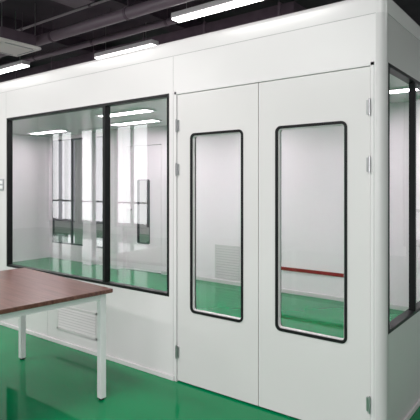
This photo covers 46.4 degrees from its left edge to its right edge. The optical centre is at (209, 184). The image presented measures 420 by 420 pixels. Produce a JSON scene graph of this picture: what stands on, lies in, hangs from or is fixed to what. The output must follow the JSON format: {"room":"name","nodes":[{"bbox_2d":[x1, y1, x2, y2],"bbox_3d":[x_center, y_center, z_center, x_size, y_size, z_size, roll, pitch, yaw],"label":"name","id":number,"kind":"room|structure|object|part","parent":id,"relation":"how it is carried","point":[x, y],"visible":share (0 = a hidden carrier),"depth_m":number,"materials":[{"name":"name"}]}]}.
{"room":"factory workshop","nodes":[
{"label":"factory workshop","id":0,"kind":"room"},
{"bbox_2d":[13,134,48,261],"bbox_3d":[-4.144,0.244,8.554,0.050,2.385,3.150,0,0,37],"label":"wall","id":1,"kind":"structure","parent":0,"point":[30,153],"depth_m":9.40,"materials":[{"name":"white paint"}]},
{"bbox_2d":[55,139,148,234],"bbox_3d":[2.398,-0.513,11.133,20.000,3.900,0.200,0,0,37],"label":"wall","id":2,"kind":"structure","parent":0,"point":[78,223],"depth_m":16.10,"materials":[{"name":"paint"}]},
{"bbox_2d":[55,141,74,221],"bbox_3d":[-4.906,-0.263,16.727,1.200,3.000,0.100,0,0,37],"label":"window","id":3,"kind":"structure","parent":2,"relation":"in","point":[66,199],"depth_m":16.73,"materials":[{"name":"grey"}]},
{"bbox_2d":[96,138,102,223],"bbox_3d":[-3.715,-0.263,15.815,1.000,3.000,0.100,0,0,37],"label":"window","id":4,"kind":"structure","parent":2,"relation":"in","point":[96,138],"depth_m":15.83,"materials":[{"name":"grey"}]},
{"bbox_2d":[147,144,160,226],"bbox_3d":[-1.453,-0.263,14.082,0.900,3.000,0.100,0,0,37],"label":"window","id":5,"kind":"structure","parent":2,"relation":"in","point":[158,144],"depth_m":14.29,"materials":[{"name":"grey metal"}]},
{"bbox_2d":[0,13,375,419],"bbox_3d":[-2.070,0.244,5.013,7.550,2.385,0.050,0,0,37],"label":"wall","id":6,"kind":"structure","parent":0,"point":[139,325],"depth_m":3.69,"materials":[{"name":"white paint"}]},
{"bbox_2d":[0,179,3,190],"bbox_3d":[-2.137,-0.003,5.023,0.080,0.120,0.016,0,0,37],"label":"wall switch","id":7,"kind":"object","parent":6,"relation":"attached to","point":[1,180],"visible":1,"depth_m":5.01,"materials":[{"name":"grey plastic"}]},
{"bbox_2d":[57,306,96,339],"bbox_3d":[-1.170,1.192,4.288,0.560,0.230,0.007,0,0,37],"label":"air vent","id":8,"kind":"object","parent":6,"relation":"in","point":[73,320],"visible":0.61,"depth_m":4.27,"materials":[{"name":"silver metal"}]},
{"bbox_2d":[0,321,173,380],"bbox_3d":[-2.080,1.419,4.982,7.570,0.035,0.012,0,0,37],"label":"baseboard","id":9,"kind":"structure","parent":6,"relation":"attached to","point":[123,362],"depth_m":4.14,"materials":[{"name":"silver metal"}]},
{"bbox_2d":[7,93,168,296],"bbox_3d":[-1.169,0.074,4.322,2.220,1.505,0.056,0,0,37],"label":"window","id":10,"kind":"structure","parent":6,"relation":"in","point":[106,106],"depth_m":4.08,"materials":[{"name":"black metal"}]},
{"bbox_2d":[2,12,416,92],"bbox_3d":[-1.122,-0.948,6.207,7.601,0.003,3.101,0,0,37],"label":"trim","id":11,"kind":"structure","parent":6,"relation":"attached to","point":[375,12],"depth_m":3.25,"materials":[{"name":"grey metal"}]},
{"bbox_2d":[175,83,258,405],"bbox_3d":[0.040,0.384,3.385,0.699,2.083,0.064,0,0,37],"label":"door","id":12,"kind":"structure","parent":6,"relation":"in","point":[215,352],"depth_m":3.35,"materials":[{"name":"paint"}]},
{"bbox_2d":[174,62,373,419],"bbox_3d":[0.337,0.378,3.167,1.469,2.118,0.054,0,0,37],"label":"door frame","id":13,"kind":"structure","parent":6,"relation":"attached to","point":[368,64],"depth_m":2.77,"materials":[{"name":"white metal"}]},
{"bbox_2d":[259,67,370,419],"bbox_3d":[0.612,0.384,2.947,0.732,2.083,0.064,0,0,37],"label":"door","id":14,"kind":"structure","parent":6,"relation":"in","point":[304,375],"depth_m":2.92,"materials":[{"name":"paint"}]},
{"bbox_2d":[376,12,387,419],"bbox_3d":[0.948,0.244,2.704,0.050,2.385,0.054,0,0,37],"label":"trim","id":15,"kind":"structure","parent":6,"relation":"attached to","point":[381,17],"depth_m":2.69,"materials":[{"name":"white metal"}]},
{"bbox_2d":[0,227,419,419],"bbox_3d":[-2.072,1.487,5.298,20.000,0.100,14.500,0,0,37],"label":"floor","id":16,"kind":"structure","parent":0,"point":[54,381],"depth_m":3.66,"materials":[{"name":"green paint"}]},
{"bbox_2d":[0,268,112,399],"bbox_3d":[-1.817,1.066,2.931,1.240,0.742,2.100,0,0,43],"label":"work table","id":17,"kind":"object","parent":16,"relation":"on","point":[23,291],"visible":1,"depth_m":3.27,"materials":[{"name":"brown wood"}]},
{"bbox_3d":[-1.551,1.073,4.046,0.044,0.704,0.044,0,0,43],"label":"leg","id":18,"kind":"part","parent":17,"relation":"part of","materials":[{"name":"white metal"}]},
{"bbox_3d":[-1.401,0.743,2.556,0.036,0.044,1.946,0,0,43],"label":"rail","id":19,"kind":"part","parent":17,"relation":"part of","materials":[{"name":"white metal"}]},
{"bbox_3d":[-0.727,1.073,3.287,0.044,0.704,0.044,0,0,43],"label":"leg","id":20,"kind":"part","parent":17,"relation":"part of","materials":[{"name":"white metal"}]},
{"bbox_2d":[0,0,419,136],"bbox_3d":[-1.127,-1.008,6.243,7.650,0.120,3.150,0,0,37],"label":"ceiling","id":21,"kind":"structure","parent":0,"point":[78,122],"depth_m":3.93,"materials":[{"name":"white paint"}]},
{"bbox_2d":[28,129,68,134],"bbox_3d":[-2.877,-0.938,8.686,0.940,0.020,0.200,0,0,37],"label":"recessed light","id":22,"kind":"object","parent":21,"relation":"in","point":[56,130],"visible":1,"depth_m":8.65,"materials":[{"name":"white plastic"}]},
{"bbox_2d":[33,131,62,133],"bbox_3d":[-2.877,-0.941,8.686,0.900,0.015,0.160,0,0,37],"label":"diffuser","id":23,"kind":"object","parent":22,"relation":"attached to","point":[40,132],"depth_m":8.70,"materials":[{"name":"white plastic"}]},
{"bbox_2d":[95,108,155,116],"bbox_3d":[-1.111,-0.938,6.388,0.940,0.020,0.200,0,0,37],"label":"recessed light","id":24,"kind":"object","parent":21,"relation":"in","point":[141,110],"visible":0.83,"depth_m":6.31,"materials":[{"name":"white plastic"}]},
{"bbox_2d":[102,110,149,116],"bbox_3d":[-1.111,-0.941,6.388,0.900,0.015,0.160,0,0,37],"label":"diffuser","id":25,"kind":"object","parent":24,"relation":"attached to","point":[127,112],"depth_m":6.31,"materials":[{"name":"white plastic"}]},
{"bbox_2d":[110,118,161,125],"bbox_3d":[-1.131,-0.938,7.348,0.940,0.020,0.200,0,0,37],"label":"recessed light","id":26,"kind":"object","parent":21,"relation":"in","point":[152,119],"visible":0.89,"depth_m":7.31,"materials":[{"name":"white plastic"}]},
{"bbox_2d":[113,120,154,124],"bbox_3d":[-1.131,-0.941,7.348,0.900,0.015,0.160,0,0,37],"label":"diffuser","id":27,"kind":"object","parent":26,"relation":"attached to","point":[136,121],"depth_m":7.32,"materials":[{"name":"white plastic"}]},
{"bbox_2d":[390,86,418,93],"bbox_3d":[1.755,-0.938,4.949,0.940,0.020,0.200,0,0,37],"label":"recessed light","id":28,"kind":"object","parent":21,"relation":"in","point":[399,89],"visible":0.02,"depth_m":4.83,"materials":[{"name":"white plastic"}]},
{"bbox_2d":[390,89,417,92],"bbox_3d":[1.755,-0.941,4.949,0.900,0.015,0.160,0,0,37],"label":"diffuser","id":29,"kind":"object","parent":28,"relation":"attached to","point":[391,90],"depth_m":4.84,"materials":[{"name":"white plastic"}]},
{"bbox_2d":[0,0,419,74],"bbox_3d":[-2.072,-2.513,5.298,20.000,0.100,14.500,0,0,37],"label":"ceiling","id":30,"kind":"structure","parent":0,"point":[45,9],"depth_m":7.08,"materials":[{"name":"paint"}]},
{"bbox_2d":[0,60,29,73],"bbox_3d":[-3.486,-2.207,8.384,1.200,0.512,0.150,0,0,37],"label":"linear light","id":31,"kind":"object","parent":30,"relation":"hanging from","point":[20,64],"visible":0.83,"depth_m":8.14,"materials":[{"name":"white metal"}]},
{"bbox_2d":[0,64,28,73],"bbox_3d":[-3.486,-1.960,8.384,1.180,0.018,0.136,0,0,37],"label":"diffuser","id":32,"kind":"object","parent":31,"relation":"attached to","point":[11,67],"depth_m":8.21,"materials":[{"name":"white plastic"}]},
{"bbox_2d":[0,60,31,73],"bbox_3d":[-5.565,-2.373,7.973,0.280,0.180,14.500,0,0,37],"label":"beam","id":33,"kind":"structure","parent":30,"relation":"attached to","point":[1,61],"depth_m":9.86,"materials":[{"name":"paint"}]},
{"bbox_2d":[0,2,40,56],"bbox_3d":[-2.708,-2.145,6.604,0.600,0.636,0.600,0,0,37],"label":"air conditioner","id":34,"kind":"object","parent":30,"relation":"hanging from","point":[16,43],"visible":1,"depth_m":6.51,"materials":[{"name":"white plastic"}]},
{"bbox_2d":[0,44,26,53],"bbox_3d":[-2.708,-1.831,6.604,0.340,0.008,0.340,0,0,37],"label":"grille","id":35,"kind":"object","parent":34,"relation":"attached to","point":[7,48],"depth_m":6.61,"materials":[{"name":"white plastic"}]},
{"bbox_3d":[-2.372,-2.248,6.649,0.011,0.430,0.011,0,0,-30],"label":"hanger rod","id":36,"kind":"part","parent":34,"relation":"part of","materials":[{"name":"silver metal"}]},
{"bbox_2d":[0,15,109,54],"bbox_3d":[-3.659,-2.373,6.514,0.280,0.180,14.500,0,0,37],"label":"beam","id":37,"kind":"structure","parent":30,"relation":"attached to","point":[7,22],"depth_m":7.90,"materials":[{"name":"paint"}]},
{"bbox_2d":[17,0,108,30],"bbox_3d":[-1.879,-2.331,6.372,12.000,0.264,0.048,0,0,37],"label":"pipe","id":38,"kind":"object","parent":30,"relation":"hanging from","point":[90,5],"visible":0.96,"depth_m":6.39,"materials":[{"name":"grey metal"}]},
{"bbox_2d":[52,0,93,8],"bbox_3d":[-2.533,-2.253,4.202,0.390,0.420,3.600,0,0,37],"label":"air duct","id":39,"kind":"object","parent":30,"relation":"hanging from","point":[75,4],"visible":1,"depth_m":5.54,"materials":[{"name":"grey metal"}]},
{"bbox_2d":[0,8,178,65],"bbox_3d":[-1.356,-2.276,7.054,14.000,0.373,0.106,0,0,37],"label":"pipe","id":40,"kind":"object","parent":30,"relation":"hanging from","point":[167,21],"visible":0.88,"depth_m":7.17,"materials":[{"name":"grey metal"}]},
{"bbox_2d":[0,0,192,57],"bbox_3d":[-2.575,-2.224,7.107,9.000,0.478,0.156,0,0,37],"label":"pipe","id":41,"kind":"object","parent":30,"relation":"hanging from","point":[150,6],"visible":0.89,"depth_m":6.04,"materials":[{"name":"grey metal"}]},
{"bbox_2d":[94,27,158,58],"bbox_3d":[-1.275,-2.222,7.358,1.250,0.482,0.150,0,0,37],"label":"linear light","id":42,"kind":"object","parent":30,"relation":"hanging from","point":[148,43],"visible":0.65,"depth_m":7.26,"materials":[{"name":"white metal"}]},
{"bbox_2d":[95,44,155,58],"bbox_3d":[-1.275,-1.990,7.358,1.230,0.018,0.136,0,0,37],"label":"diffuser","id":43,"kind":"object","parent":42,"relation":"attached to","point":[138,46],"depth_m":7.30,"materials":[{"name":"white plastic"}]},
{"bbox_2d":[93,0,202,31],"bbox_3d":[-1.992,-2.373,5.237,0.280,0.180,14.500,0,0,37],"label":"beam","id":44,"kind":"structure","parent":30,"relation":"attached to","point":[115,5],"depth_m":6.72,"materials":[{"name":"paint"}]},
{"bbox_2d":[0,0,306,81],"bbox_3d":[-2.415,-2.253,8.961,9.000,0.420,0.440,0,0,37],"label":"air duct","id":45,"kind":"object","parent":30,"relation":"hanging from","point":[280,9],"visible":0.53,"depth_m":7.08,"materials":[{"name":"grey metal"}]},
{"bbox_2d":[171,0,261,22],"bbox_3d":[0.058,-2.207,5.480,1.200,0.512,0.150,0,0,37],"label":"linear light","id":46,"kind":"object","parent":30,"relation":"hanging from","point":[212,7],"visible":1,"depth_m":5.50,"materials":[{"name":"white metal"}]},
{"bbox_2d":[320,0,343,4],"bbox_3d":[-0.166,-2.373,3.838,0.280,0.180,14.500,0,0,37],"label":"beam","id":47,"kind":"structure","parent":30,"relation":"attached to","point":[326,2],"depth_m":6.10,"materials":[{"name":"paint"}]},
{"bbox_2d":[49,101,419,306],"bbox_3d":[-0.184,0.244,7.474,7.550,2.385,0.050,0,0,37],"label":"wall","id":48,"kind":"structure","parent":0,"point":[312,159],"depth_m":6.39,"materials":[{"name":"white paint"}]},
{"bbox_2d":[52,136,102,247],"bbox_3d":[-2.392,0.127,9.156,1.800,2.020,0.033,0,0,37],"label":"window","id":49,"kind":"structure","parent":48,"relation":"in","point":[53,141],"depth_m":9.61,"materials":[{"name":"grey metal"}]},
{"bbox_2d":[83,132,95,264],"bbox_3d":[-2.183,0.244,8.885,0.220,2.385,0.140,0,0,37],"label":"trim","id":50,"kind":"structure","parent":48,"relation":"attached to","point":[89,138],"depth_m":8.82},
{"bbox_2d":[110,129,122,268],"bbox_3d":[-1.620,0.244,8.453,0.200,2.385,0.140,0,0,37],"label":"trim","id":51,"kind":"structure","parent":48,"relation":"attached to","point":[116,136],"depth_m":8.39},
{"bbox_2d":[127,145,160,272],"bbox_3d":[-1.111,0.387,8.147,0.810,2.080,0.100,0,0,37],"label":"door","id":52,"kind":"structure","parent":48,"relation":"in","point":[143,162],"depth_m":8.15,"materials":[{"name":"grey metal"}]},
{"bbox_2d":[215,244,239,280],"bbox_3d":[0.251,1.122,7.104,0.450,0.490,0.007,0,0,37],"label":"air vent","id":53,"kind":"object","parent":48,"relation":"in","point":[227,258],"visible":1,"depth_m":7.10,"materials":[{"name":"silver metal"}]},
{"bbox_2d":[161,271,408,310],"bbox_3d":[1.002,1.412,6.524,4.510,0.050,0.015,0,0,37],"label":"baseboard","id":54,"kind":"structure","parent":48,"relation":"attached to","point":[395,307],"depth_m":6.38,"materials":[{"name":"white metal"}]},
{"bbox_2d":[281,267,343,276],"bbox_3d":[1.376,1.115,6.238,1.170,0.045,0.014,0,0,37],"label":"strip","id":55,"kind":"object","parent":48,"relation":"attached to","point":[282,268],"visible":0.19,"depth_m":6.27,"materials":[{"name":"red"}]},
{"bbox_2d":[388,14,419,419],"bbox_3d":[1.905,0.244,3.952,0.050,2.385,3.100,0,0,37],"label":"wall","id":56,"kind":"structure","parent":0,"point":[403,47],"depth_m":2.92,"materials":[{"name":"white metal"}]},
{"bbox_2d":[388,63,419,333],"bbox_3d":[1.800,0.074,3.815,0.056,1.505,2.746,0,0,37],"label":"window","id":57,"kind":"structure","parent":56,"relation":"in","point":[414,307],"depth_m":3.14,"materials":[{"name":"black metal"}]},
{"bbox_2d":[403,399,419,419],"bbox_3d":[1.908,1.419,3.906,0.012,0.035,3.070,0,0,37],"label":"baseboard","id":58,"kind":"structure","parent":56,"relation":"attached to","point":[415,407],"depth_m":3.06,"materials":[{"name":"white metal"}]}
]}

